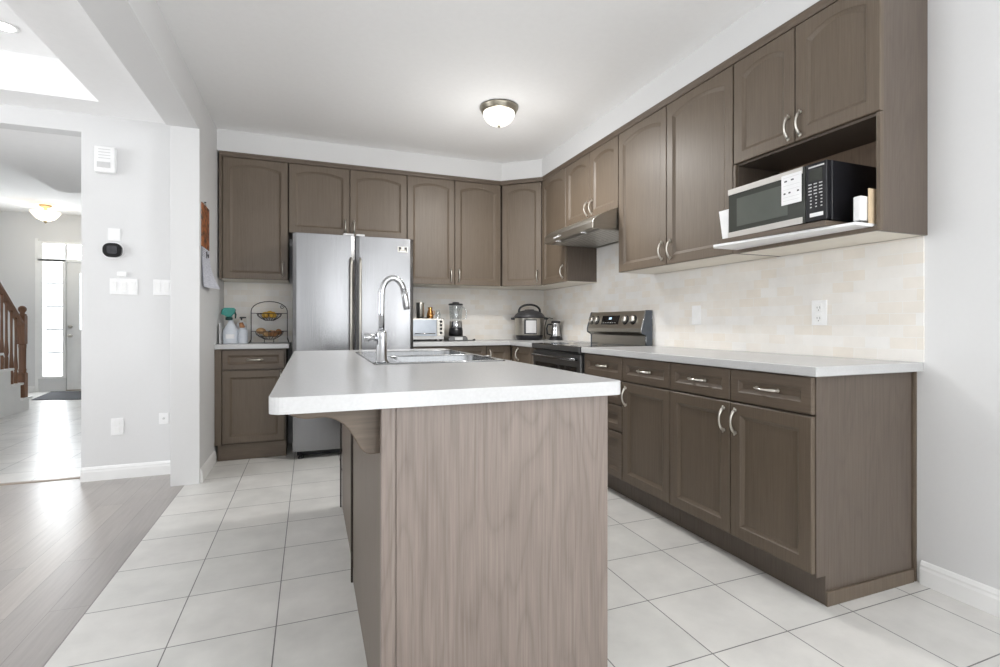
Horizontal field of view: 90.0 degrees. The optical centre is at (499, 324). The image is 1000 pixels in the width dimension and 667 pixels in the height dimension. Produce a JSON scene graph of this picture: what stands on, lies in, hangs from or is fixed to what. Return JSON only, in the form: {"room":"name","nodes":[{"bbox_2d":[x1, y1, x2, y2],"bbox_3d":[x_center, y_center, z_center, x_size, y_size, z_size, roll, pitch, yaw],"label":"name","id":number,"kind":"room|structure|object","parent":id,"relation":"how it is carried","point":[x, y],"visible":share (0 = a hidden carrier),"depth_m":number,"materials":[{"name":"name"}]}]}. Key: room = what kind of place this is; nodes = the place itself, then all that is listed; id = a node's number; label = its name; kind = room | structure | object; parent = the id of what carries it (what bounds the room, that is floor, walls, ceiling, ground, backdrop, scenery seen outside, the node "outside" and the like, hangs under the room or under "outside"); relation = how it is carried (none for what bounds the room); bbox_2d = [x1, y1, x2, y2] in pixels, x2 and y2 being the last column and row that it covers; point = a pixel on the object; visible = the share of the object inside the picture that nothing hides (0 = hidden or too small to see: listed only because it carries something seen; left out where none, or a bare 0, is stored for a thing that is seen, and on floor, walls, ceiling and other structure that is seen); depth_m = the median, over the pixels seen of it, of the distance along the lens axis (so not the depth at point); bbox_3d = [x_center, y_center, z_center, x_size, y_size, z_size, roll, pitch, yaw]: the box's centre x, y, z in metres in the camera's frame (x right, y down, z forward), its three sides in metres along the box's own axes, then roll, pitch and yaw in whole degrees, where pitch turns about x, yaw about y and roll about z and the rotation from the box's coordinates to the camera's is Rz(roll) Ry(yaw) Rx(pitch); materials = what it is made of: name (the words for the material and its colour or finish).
{"room":"kitchen","nodes":[
{"label":"kitchen","id":0,"kind":"room"},
{"bbox_2d":[0,476,79,485],"bbox_3d":[-4.874,1.094,2.748,4.251,0.056,0.050,0,0,-21],"label":"trim","id":1,"kind":"structure","parent":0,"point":[77,477],"depth_m":3.41,"materials":[{"name":"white wood"}]},
{"bbox_2d":[0,390,80,482],"bbox_3d":[-5.636,1.097,5.572,4.840,0.050,5.770,0,0,-21],"label":"floor","id":2,"kind":"structure","parent":0,"point":[42,441],"depth_m":4.60,"materials":[{"name":"tile"}]},
{"bbox_2d":[0,353,31,417],"bbox_3d":[-6.265,0.413,5.390,1.315,1.318,1.518,0,0,-21],"label":"staircase","id":3,"kind":"structure","parent":2,"relation":"on","point":[11,402],"depth_m":5.89,"materials":[{"name":"white paint"}]},
{"bbox_2d":[0,282,27,397],"bbox_3d":[-5.716,-0.066,5.675,0.088,1.944,1.179,0,0,-21],"label":"stair railing","id":4,"kind":"object","parent":3,"relation":"on","point":[20,320],"visible":0.95,"depth_m":6.03,"materials":[{"name":"brown wood"}]},
{"bbox_2d":[31,391,80,399],"bbox_3d":[-6.287,1.067,7.502,1.200,0.010,1.259,0,0,-21],"label":"door mat","id":5,"kind":"object","parent":2,"relation":"on","point":[54,395],"visible":0.49,"depth_m":7.33,"materials":[{"name":"grey fabric"}]},
{"bbox_2d":[0,211,80,391],"bbox_3d":[-6.412,-0.343,8.321,3.390,2.830,0.120,0,0,-21],"label":"wall","id":6,"kind":"structure","parent":0,"point":[19,231],"depth_m":7.87,"materials":[{"name":"white paint"}]},
{"bbox_2d":[28,386,34,391],"bbox_3d":[-7.603,1.024,7.794,0.550,0.096,0.014,0,0,-21],"label":"baseboard","id":7,"kind":"structure","parent":6,"relation":"attached to","point":[30,388],"depth_m":7.87,"materials":[{"name":"white paint"}]},
{"bbox_2d":[35,238,38,391],"bbox_3d":[-7.320,-0.143,7.900,0.044,2.430,0.018,0,0,-21],"label":"trim","id":8,"kind":"structure","parent":6,"relation":"attached to","point":[36,239],"depth_m":7.89,"materials":[{"name":"white paint"}]},
{"bbox_2d":[38,259,66,378],"bbox_3d":[-7.154,-0.083,8.011,0.345,1.892,0.130,0,0,-21],"label":"window","id":9,"kind":"structure","parent":6,"relation":"in","point":[42,265],"depth_m":7.97,"materials":[{"name":"white paint"}]},
{"bbox_2d":[38,241,80,262],"bbox_3d":[-6.714,-1.160,8.179,1.287,0.312,0.130,0,0,-21],"label":"window","id":10,"kind":"structure","parent":6,"relation":"in","point":[42,245],"depth_m":7.99,"materials":[{"name":"white paint"}]},
{"bbox_2d":[67,262,80,389],"bbox_3d":[-6.548,0.030,8.207,0.924,2.060,0.125,0,0,-21],"label":"door","id":11,"kind":"structure","parent":6,"relation":"in","point":[73,268],"depth_m":8.09,"materials":[{"name":"white paint"}]},
{"bbox_2d":[0,128,80,192],"bbox_3d":[-3.624,-1.533,4.226,0.861,0.450,1.860,0,0,-21],"label":"ceiling","id":12,"kind":"structure","parent":0,"point":[54,160],"depth_m":3.90,"materials":[{"name":"paint"}]},
{"bbox_2d":[0,161,80,215],"bbox_3d":[-5.835,-1.808,5.432,4.370,0.100,5.930,0,0,-21],"label":"ceiling","id":13,"kind":"structure","parent":0,"point":[19,192],"depth_m":6.83,"materials":[{"name":"paint"}]},
{"bbox_2d":[29,204,60,223],"bbox_3d":[-6.721,-1.623,7.389,0.356,0.270,0.356,0,0,-21],"label":"light","id":14,"kind":"object","parent":13,"relation":"attached to","point":[45,215],"visible":1,"depth_m":7.32,"materials":[{"name":"white glass"}]},
{"bbox_2d":[0,0,164,123],"bbox_3d":[-3.285,-1.583,-0.617,4.822,0.300,7.190,0,0,-21],"label":"ceiling","id":15,"kind":"structure","parent":0,"point":[59,60],"depth_m":3.01,"materials":[{"name":"paint"}]},
{"bbox_2d":[0,20,19,32],"bbox_3d":[-2.783,-1.669,2.804,0.130,0.006,0.130,0,0,-21],"label":"recessed light","id":16,"kind":"object","parent":15,"relation":"in","point":[4,26],"visible":1,"depth_m":2.81,"materials":[{"name":"white plastic"}]},
{"bbox_2d":[0,104,169,467],"bbox_3d":[-4.578,-0.180,2.802,4.844,2.505,0.120,0,0,-21],"label":"wall","id":17,"kind":"structure","parent":0,"point":[125,339],"depth_m":3.48,"materials":[{"name":"white paint"}]},
{"bbox_2d":[94,146,116,173],"bbox_3d":[-2.705,-1.125,3.427,0.120,0.177,0.047,0,0,-21],"label":"door chime","id":18,"kind":"object","parent":17,"relation":"attached to","point":[105,158],"visible":1,"depth_m":3.41,"materials":[{"name":"white plastic"}]},
{"bbox_2d":[102,242,123,258],"bbox_3d":[-2.673,-0.510,3.449,0.122,0.112,0.028,0,0,-21],"label":"thermostat","id":19,"kind":"object","parent":17,"relation":"attached to","point":[113,250],"visible":1,"depth_m":3.44,"materials":[{"name":"black plastic"}]},
{"bbox_2d":[108,228,119,240],"bbox_3d":[-2.672,-0.621,3.461,0.070,0.085,0.006,0,0,-21],"label":"blank plate","id":20,"kind":"object","parent":17,"relation":"attached to","point":[113,233],"visible":1,"depth_m":3.46,"materials":[{"name":"white plastic"}]},
{"bbox_2d":[111,418,123,434],"bbox_3d":[-2.655,0.711,3.466,0.072,0.117,0.009,0,0,-21],"label":"wall outlet","id":21,"kind":"object","parent":17,"relation":"attached to","point":[117,424],"visible":1,"depth_m":3.46,"materials":[{"name":"white plastic"}]},
{"bbox_2d":[117,272,126,276],"bbox_3d":[-2.627,-0.347,3.473,0.057,0.034,0.016,0,0,-21],"label":"sensor","id":22,"kind":"object","parent":17,"relation":"attached to","point":[119,274],"visible":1,"depth_m":3.47,"materials":[{"name":"white plastic"}]},
{"bbox_2d":[110,278,137,294],"bbox_3d":[-2.619,-0.261,3.479,0.162,0.112,0.010,0,0,-21],"label":"light switch","id":23,"kind":"object","parent":17,"relation":"attached to","point":[118,286],"visible":1,"depth_m":3.48,"materials":[{"name":"white plastic"}]},
{"bbox_2d":[80,460,169,481],"bbox_3d":[-2.568,1.024,3.497,0.592,0.096,0.014,0,0,-21],"label":"baseboard","id":24,"kind":"structure","parent":17,"relation":"attached to","point":[109,472],"depth_m":3.48,"materials":[{"name":"white paint"}]},
{"bbox_2d":[153,279,169,294],"bbox_3d":[-2.407,-0.261,3.560,0.109,0.112,0.010,0,0,-21],"label":"light switch","id":25,"kind":"object","parent":17,"relation":"attached to","point":[160,287],"visible":0.84,"depth_m":3.56,"materials":[{"name":"white plastic"}]},
{"bbox_2d":[159,412,168,423],"bbox_3d":[-2.398,0.672,3.563,0.060,0.080,0.012,0,0,-21],"label":"plate","id":26,"kind":"object","parent":17,"relation":"attached to","point":[163,417],"visible":1,"depth_m":3.56,"materials":[{"name":"white plastic"}]},
{"bbox_2d":[170,92,223,486],"bbox_3d":[-2.297,-0.243,3.854,0.168,2.630,1.140,0,0,-21],"label":"wall","id":27,"kind":"structure","parent":0,"point":[195,309],"depth_m":3.33,"materials":[{"name":"white paint"}]},
{"bbox_2d":[200,450,215,482],"bbox_3d":[-2.110,1.024,3.621,0.014,0.096,0.530,0,0,-21],"label":"baseboard","id":28,"kind":"structure","parent":27,"relation":"attached to","point":[209,464],"depth_m":3.56,"materials":[{"name":"white paint"}]},
{"bbox_2d":[201,202,219,288],"bbox_3d":[-2.045,-0.556,3.536,0.076,0.601,0.265,0,0,-21],"label":"wall calendar","id":29,"kind":"object","parent":27,"relation":"attached to","point":[209,281],"visible":1,"depth_m":3.51,"materials":[{"name":"white paper"}]},
{"bbox_2d":[201,202,208,250],"bbox_3d":[-2.077,-0.683,3.524,0.005,0.300,0.265,0,0,-21],"label":"picture","id":30,"kind":"object","parent":29,"relation":"on","point":[204,210],"depth_m":3.48},
{"bbox_2d":[224,239,543,442],"bbox_3d":[-0.971,-0.243,4.902,3.056,2.630,0.128,0,0,-21],"label":"wall","id":31,"kind":"structure","parent":0,"point":[484,313],"depth_m":4.97,"materials":[{"name":"stone"}]},
{"bbox_2d":[219,155,289,282],"bbox_3d":[-2.062,-0.856,4.225,0.508,0.984,0.373,0,0,-21],"label":"upper cabinet","id":32,"kind":"object","parent":31,"relation":"attached to","point":[254,238],"visible":0.99,"depth_m":4.09,"materials":[{"name":"brown wood"}]},
{"bbox_2d":[289,163,406,238],"bbox_3d":[-1.359,-1.057,4.493,0.989,0.582,0.373,0,0,-21],"label":"upper cabinet","id":33,"kind":"object","parent":31,"relation":"attached to","point":[322,200],"visible":0.94,"depth_m":4.34,"materials":[{"name":"brown wood"}]},
{"bbox_2d":[407,176,500,288],"bbox_3d":[-0.466,-0.857,4.830,0.915,0.983,0.365,0,0,-21],"label":"upper cabinet","id":34,"kind":"object","parent":31,"relation":"attached to","point":[454,227],"visible":0.96,"depth_m":4.68,"materials":[{"name":"brown wood"}]},
{"bbox_2d":[156,0,765,163],"bbox_3d":[0.452,-1.608,1.184,3.288,0.100,8.090,0,0,-21],"label":"ceiling","id":35,"kind":"structure","parent":0,"point":[412,76],"depth_m":2.95,"materials":[{"name":"paint"}]},
{"bbox_2d":[77,0,198,128],"bbox_3d":[-0.883,-1.433,0.118,0.190,0.250,6.850,0,0,-21],"label":"beam","id":36,"kind":"structure","parent":35,"relation":"attached to","point":[138,32],"depth_m":2.49,"materials":[{"name":"white paint"}]},
{"bbox_2d":[480,99,517,127],"bbox_3d":[-0.008,-1.483,3.588,0.276,0.150,0.276,0,0,-21],"label":"ceiling light","id":37,"kind":"object","parent":35,"relation":"attached to","point":[498,113],"visible":1,"depth_m":3.51,"materials":[{"name":"white glass"}]},
{"bbox_2d":[0,443,999,666],"bbox_3d":[-1.843,1.097,0.297,8.168,0.050,8.070,0,0,-21],"label":"floor","id":38,"kind":"structure","parent":0,"point":[249,564],"depth_m":1.98,"materials":[{"name":"tile"}]},
{"bbox_2d":[214,348,287,460],"bbox_3d":[-2.051,0.634,4.164,0.511,0.875,0.495,0,0,-21],"label":"base cabinet","id":39,"kind":"object","parent":38,"relation":"on","point":[244,379],"visible":0.81,"depth_m":3.96,"materials":[{"name":"brown wood"}]},
{"bbox_2d":[214,342,290,348],"bbox_3d":[-2.039,0.177,4.169,0.535,0.038,0.480,0,0,-21],"label":"countertop","id":40,"kind":"structure","parent":39,"relation":"on","point":[253,345],"depth_m":3.96,"materials":[{"name":"stone"}]},
{"bbox_2d":[219,323,221,343],"bbox_3d":[-2.245,0.075,4.013,0.005,0.166,0.100,0,0,-21],"label":"card","id":41,"kind":"object","parent":40,"relation":"on","point":[220,324],"visible":1,"depth_m":4.00,"materials":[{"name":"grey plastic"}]},
{"bbox_2d":[221,308,237,343],"bbox_3d":[-2.204,0.013,4.081,0.126,0.291,0.099,0,0,-21],"label":"spray bottle","id":42,"kind":"object","parent":40,"relation":"on","point":[230,332],"visible":1,"depth_m":4.05,"materials":[{"name":"plastic"}]},
{"bbox_2d":[236,317,246,329],"bbox_3d":[-2.182,0.048,4.219,0.084,0.220,0.084,0,0,-21],"label":"pump bottle","id":43,"kind":"object","parent":40,"relation":"on","point":[241,318],"visible":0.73,"depth_m":4.21,"materials":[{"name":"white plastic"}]},
{"bbox_2d":[238,322,247,343],"bbox_3d":[-2.107,0.071,4.098,0.072,0.174,0.071,0,0,-21],"label":"squeeze bottle","id":44,"kind":"object","parent":40,"relation":"on","point":[242,332],"visible":0.97,"depth_m":4.07,"materials":[{"name":"plastic"}]},
{"bbox_2d":[249,301,288,342],"bbox_3d":[-1.929,-0.018,4.182,0.306,0.350,0.191,0,0,-21],"label":"fruit basket","id":45,"kind":"object","parent":40,"relation":"on","point":[266,319],"visible":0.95,"depth_m":4.15,"materials":[{"name":"black metal"}]},
{"bbox_2d":[256,328,265,333],"bbox_3d":[-1.988,0.057,4.154,0.076,0.052,0.058,0,0,-21],"label":"vegetable","id":46,"kind":"object","parent":45,"relation":"in","point":[259,330],"visible":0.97,"depth_m":4.13,"materials":[{"name":"beige food"}]},
{"bbox_2d":[257,313,281,320],"bbox_3d":[-1.929,-0.059,4.182,0.197,0.060,0.168,0,0,-21],"label":"bowl","id":47,"kind":"object","parent":45,"relation":"on","point":[266,319],"depth_m":4.15,"materials":[{"name":"black metal"}]},
{"bbox_2d":[255,331,283,342],"bbox_3d":[-1.929,0.108,4.182,0.223,0.094,0.191,0,0,-21],"label":"bowl","id":48,"kind":"object","parent":45,"relation":"on","point":[260,336],"depth_m":4.15,"materials":[{"name":"black metal"}]},
{"bbox_2d":[270,330,276,335],"bbox_3d":[-1.889,0.080,4.171,0.056,0.056,0.055,0,0,-21],"label":"onion","id":49,"kind":"object","parent":45,"relation":"in","point":[273,332],"visible":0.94,"depth_m":4.15,"materials":[{"name":"brown food"}]},
{"bbox_2d":[293,232,412,458],"bbox_3d":[-1.281,0.165,4.351,0.957,1.815,0.656,0,0,-21],"label":"refrigerator","id":50,"kind":"object","parent":38,"relation":"on","point":[337,279],"visible":0.51,"depth_m":4.05,"materials":[{"name":"silver metal"}]},
{"bbox_2d":[289,396,607,666],"bbox_3d":[-0.402,0.634,2.137,0.862,0.876,1.881,0,0,-21],"label":"kitchen island","id":51,"kind":"object","parent":38,"relation":"on","point":[477,533],"visible":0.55,"depth_m":1.29,"materials":[{"name":"brown wood"}]},
{"bbox_2d":[269,348,619,414],"bbox_3d":[-0.431,0.177,2.162,0.901,0.038,2.003,0,0,-21],"label":"island countertop","id":52,"kind":"structure","parent":51,"relation":"on","point":[325,380],"depth_m":1.35,"materials":[{"name":"stone"}]},
{"bbox_2d":[364,275,409,362],"bbox_3d":[-0.456,-0.023,2.020,0.182,0.351,0.056,0,0,-21],"label":"kitchen faucet","id":53,"kind":"object","parent":52,"relation":"on","point":[380,337],"visible":1,"depth_m":2.00,"materials":[{"name":"silver metal"}]},
{"bbox_2d":[355,350,505,364],"bbox_3d":[-0.388,0.238,2.458,0.556,0.170,0.900,0,0,-21],"label":"sink","id":54,"kind":"object","parent":52,"relation":"in","point":[418,356],"visible":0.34,"depth_m":2.46,"materials":[{"name":"metal"}]},
{"bbox_2d":[413,346,485,355],"bbox_3d":[-0.529,0.634,4.710,0.689,0.875,0.542,0,0,-21],"label":"base cabinet","id":55,"kind":"object","parent":38,"relation":"on","point":[479,350],"visible":0.02,"depth_m":4.54,"materials":[{"name":"brown wood"}]},
{"bbox_2d":[486,345,511,360],"bbox_3d":[-0.086,0.634,4.879,0.255,0.875,0.542,0,0,-21],"label":"base cabinet","id":56,"kind":"object","parent":38,"relation":"on","point":[496,351],"visible":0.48,"depth_m":4.67,"materials":[{"name":"brown wood"}]},
{"bbox_2d":[512,346,535,364],"bbox_3d":[0.459,0.634,4.521,0.615,0.875,0.520,0,0,-21],"label":"base cabinet","id":57,"kind":"object","parent":38,"relation":"on","point":[522,354],"visible":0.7,"depth_m":4.44,"materials":[{"name":"brown wood"}]},
{"bbox_2d":[413,339,586,346],"bbox_3d":[-0.053,0.177,4.615,1.528,0.038,1.062,0,0,-21],"label":"countertop","id":58,"kind":"structure","parent":57,"relation":"on","point":[485,342],"depth_m":4.54,"materials":[{"name":"stone"}]},
{"bbox_2d":[413,318,443,340],"bbox_3d":[-0.698,0.052,4.697,0.308,0.211,0.285,0,0,-21],"label":"toaster oven","id":59,"kind":"object","parent":58,"relation":"on","point":[423,328],"visible":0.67,"depth_m":4.59,"materials":[{"name":"silver metal"}]},
{"bbox_2d":[416,302,426,317],"bbox_3d":[-0.727,-0.127,4.646,0.106,0.146,0.104,0,0,-21],"label":"steel tumbler","id":60,"kind":"object","parent":59,"relation":"on","point":[419,305],"visible":0.93,"depth_m":4.61,"materials":[{"name":"silver metal"}]},
{"bbox_2d":[413,336,443,339],"bbox_3d":[-0.658,0.127,4.593,0.288,0.026,0.012,0,0,-21],"label":"tray","id":61,"kind":"object","parent":59,"relation":"on","point":[414,337],"depth_m":4.59,"materials":[{"name":"grey plastic"}]},
{"bbox_2d":[427,307,434,317],"bbox_3d":[-0.653,-0.105,4.674,0.063,0.104,0.063,0,0,24],"label":"jug","id":62,"kind":"object","parent":59,"relation":"on","point":[430,312],"visible":0.88,"depth_m":4.65,"materials":[{"name":"gold metal"}]},
{"bbox_2d":[444,302,467,340],"bbox_3d":[-0.410,-0.025,4.711,0.200,0.366,0.184,0,0,-21],"label":"blender","id":63,"kind":"object","parent":58,"relation":"on","point":[455,327],"visible":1,"depth_m":4.65,"materials":[{"name":"metal"}]},
{"bbox_2d":[511,304,547,339],"bbox_3d":[0.296,-0.024,5.036,0.311,0.364,0.311,0,0,-34],"label":"pressure cooker","id":64,"kind":"object","parent":58,"relation":"on","point":[529,323],"visible":1,"depth_m":4.92,"materials":[{"name":"silver plastic"}]},
{"bbox_2d":[546,321,562,339],"bbox_3d":[0.550,0.063,4.950,0.143,0.190,0.136,0,0,-41],"label":"milk frother","id":65,"kind":"object","parent":58,"relation":"on","point":[555,334],"visible":0.97,"depth_m":4.92,"materials":[{"name":"silver metal"}]},
{"bbox_2d":[531,310,652,373],"bbox_3d":[0.677,0.484,3.902,0.664,1.175,0.791,0,0,-21],"label":"electric range","id":66,"kind":"object","parent":38,"relation":"on","point":[622,328],"visible":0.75,"depth_m":3.83,"materials":[{"name":"metal"}]},
{"bbox_2d":[532,342,645,353],"bbox_3d":[0.670,0.181,3.897,0.570,0.052,0.786,0,0,-21],"label":"cooktop","id":67,"kind":"object","parent":66,"relation":"in","point":[558,347],"depth_m":3.82,"materials":[{"name":"metal"}]},
{"bbox_2d":[585,353,631,499],"bbox_3d":[0.914,0.634,3.328,0.615,0.875,0.443,0,0,-21],"label":"base cabinet","id":68,"kind":"object","parent":38,"relation":"on","point":[606,366],"visible":0.27,"depth_m":3.12,"materials":[{"name":"brown wood"}]},
{"bbox_2d":[621,357,679,525],"bbox_3d":[1.069,0.634,2.921,0.615,0.875,0.425,0,0,-21],"label":"base cabinet","id":69,"kind":"object","parent":38,"relation":"on","point":[645,395],"visible":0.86,"depth_m":2.81,"materials":[{"name":"brown wood"}]},
{"bbox_2d":[670,362,916,606],"bbox_3d":[1.299,0.634,2.346,0.634,0.875,0.808,0,0,-21],"label":"base cabinet","id":70,"kind":"object","parent":38,"relation":"on","point":[809,482],"visible":0.95,"depth_m":2.04,"materials":[{"name":"brown wood"}]},
{"bbox_2d":[581,346,922,376],"bbox_3d":[1.152,0.177,2.745,0.625,0.038,1.704,0,0,-21],"label":"countertop","id":71,"kind":"structure","parent":70,"relation":"on","point":[793,364],"depth_m":2.21,"materials":[{"name":"stone"}]},
{"bbox_2d":[217,0,819,185],"bbox_3d":[-0.313,-1.472,3.176,3.056,0.171,3.582,0,0,-21],"label":"soffit","id":72,"kind":"structure","parent":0,"point":[769,15],"depth_m":4.04,"materials":[{"name":"white paint"}]},
{"bbox_2d":[544,0,999,589],"bbox_3d":[1.931,-0.243,1.738,0.128,2.630,8.070,0,0,-21],"label":"wall","id":73,"kind":"structure","parent":0,"point":[958,384],"depth_m":2.03,"materials":[{"name":"white paint"}]},
{"bbox_2d":[492,182,569,289],"bbox_3d":[0.290,-0.857,4.998,0.613,0.983,0.590,0,0,-21],"label":"upper cabinet","id":74,"kind":"object","parent":73,"relation":"attached to","point":[521,204],"visible":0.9,"depth_m":4.80,"materials":[{"name":"brown wood"}]},
{"bbox_2d":[542,167,596,285],"bbox_3d":[0.610,-0.857,4.552,0.349,0.983,0.465,0,0,-21],"label":"upper cabinet","id":75,"kind":"object","parent":73,"relation":"attached to","point":[561,265],"visible":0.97,"depth_m":4.41,"materials":[{"name":"brown wood"}]},
{"bbox_2d":[544,208,618,247],"bbox_3d":[0.747,-0.745,3.938,0.512,0.163,0.769,0,0,-21],"label":"range hood","id":76,"kind":"object","parent":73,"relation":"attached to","point":[600,230],"visible":0.79,"depth_m":3.77,"materials":[{"name":"silver metal"}]},
{"bbox_2d":[566,135,618,226],"bbox_3d":[0.832,-1.088,3.968,0.349,0.520,0.780,0,0,-21],"label":"upper cabinet","id":77,"kind":"object","parent":73,"relation":"attached to","point":[592,181],"visible":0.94,"depth_m":3.86,"materials":[{"name":"brown wood"}]},
{"bbox_2d":[619,65,773,273],"bbox_3d":[1.155,-0.857,3.122,0.349,0.983,1.028,0,0,-21],"label":"upper cabinet","id":78,"kind":"object","parent":73,"relation":"attached to","point":[676,164],"visible":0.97,"depth_m":2.99,"materials":[{"name":"brown wood"}]},
{"bbox_2d":[692,305,700,324],"bbox_3d":[1.278,-0.059,3.255,0.010,0.124,0.080,0,0,-21],"label":"wall outlet","id":79,"kind":"object","parent":73,"relation":"attached to","point":[696,310],"visible":1,"depth_m":3.25,"materials":[{"name":"white plastic"}]},
{"bbox_2d":[812,300,826,324],"bbox_3d":[1.578,-0.056,2.471,0.010,0.124,0.080,0,0,-21],"label":"wall outlet","id":80,"kind":"object","parent":73,"relation":"attached to","point":[819,307],"visible":1,"depth_m":2.46,"materials":[{"name":"white plastic"}]},
{"bbox_2d":[815,314,821,321],"bbox_3d":[1.575,-0.030,2.470,0.003,0.038,0.034,0,0,-21],"label":"socket","id":81,"kind":"object","parent":80,"relation":"attached to","point":[818,317],"depth_m":2.47,"materials":[{"name":"white paint"}]},
{"bbox_2d":[815,304,821,310],"bbox_3d":[1.575,-0.082,2.470,0.003,0.038,0.034,0,0,-21],"label":"socket","id":82,"kind":"object","parent":80,"relation":"attached to","point":[818,307],"depth_m":2.47,"materials":[{"name":"white paint"}]},
{"bbox_2d":[733,0,927,256],"bbox_3d":[1.467,-0.856,2.306,0.349,0.984,0.714,0,0,-21],"label":"upper cabinet","id":83,"kind":"object","parent":73,"relation":"attached to","point":[849,83],"visible":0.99,"depth_m":2.09,"materials":[{"name":"brown wood"}]},
{"bbox_2d":[219,0,837,185],"bbox_3d":[0.157,-1.367,3.758,4.452,0.038,1.937,0,0,29],"label":"crown molding","id":84,"kind":"structure","parent":83,"relation":"attached to","point":[820,5],"depth_m":3.66,"materials":[{"name":"brown wood"}]},
{"bbox_2d":[713,222,875,249],"bbox_3d":[1.384,-0.387,2.276,0.472,0.012,0.664,0,0,-21],"label":"board","id":85,"kind":"object","parent":83,"relation":"in","point":[755,242],"visible":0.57,"depth_m":2.17,"materials":[{"name":"plastic"}]},
{"bbox_2d":[719,209,728,238],"bbox_3d":[1.173,-0.483,2.535,0.100,0.180,0.064,0,0,-21],"label":"paper sleeve","id":86,"kind":"object","parent":85,"relation":"on","point":[724,215],"visible":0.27,"depth_m":2.51,"materials":[{"name":"white paper"}]},
{"bbox_2d":[717,220,847,243],"bbox_3d":[1.374,-0.404,2.296,0.456,0.021,0.520,0,0,-21],"label":"board","id":87,"kind":"object","parent":85,"relation":"on","point":[824,223],"visible":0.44,"depth_m":2.14,"materials":[{"name":"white wood"}]},
{"bbox_2d":[728,159,875,237],"bbox_3d":[1.404,-0.540,2.315,0.396,0.252,0.504,0,0,-21],"label":"microwave oven","id":88,"kind":"object","parent":87,"relation":"on","point":[826,189],"visible":0.8,"depth_m":2.11,"materials":[{"name":"black plastic"}]},
{"bbox_2d":[853,196,867,222],"bbox_3d":[1.416,-0.447,1.962,0.056,0.107,0.040,0,0,-21],"label":"gadget","id":89,"kind":"object","parent":85,"relation":"on","point":[860,203],"visible":0.77,"depth_m":1.95,"materials":[{"name":"plastic"}]},
{"bbox_2d":[868,188,875,223],"bbox_3d":[1.493,-0.461,1.965,0.130,0.135,0.004,0,0,-21],"label":"card","id":90,"kind":"object","parent":85,"relation":"on","point":[871,192],"visible":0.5,"depth_m":1.95,"materials":[{"name":"beige paper"}]},
{"bbox_2d":[920,560,999,617],"bbox_3d":[2.507,1.024,0.052,0.014,0.096,4.310,0,0,-21],"label":"baseboard","id":91,"kind":"structure","parent":73,"relation":"attached to","point":[986,598],"depth_m":1.93,"materials":[{"name":"white paint"}]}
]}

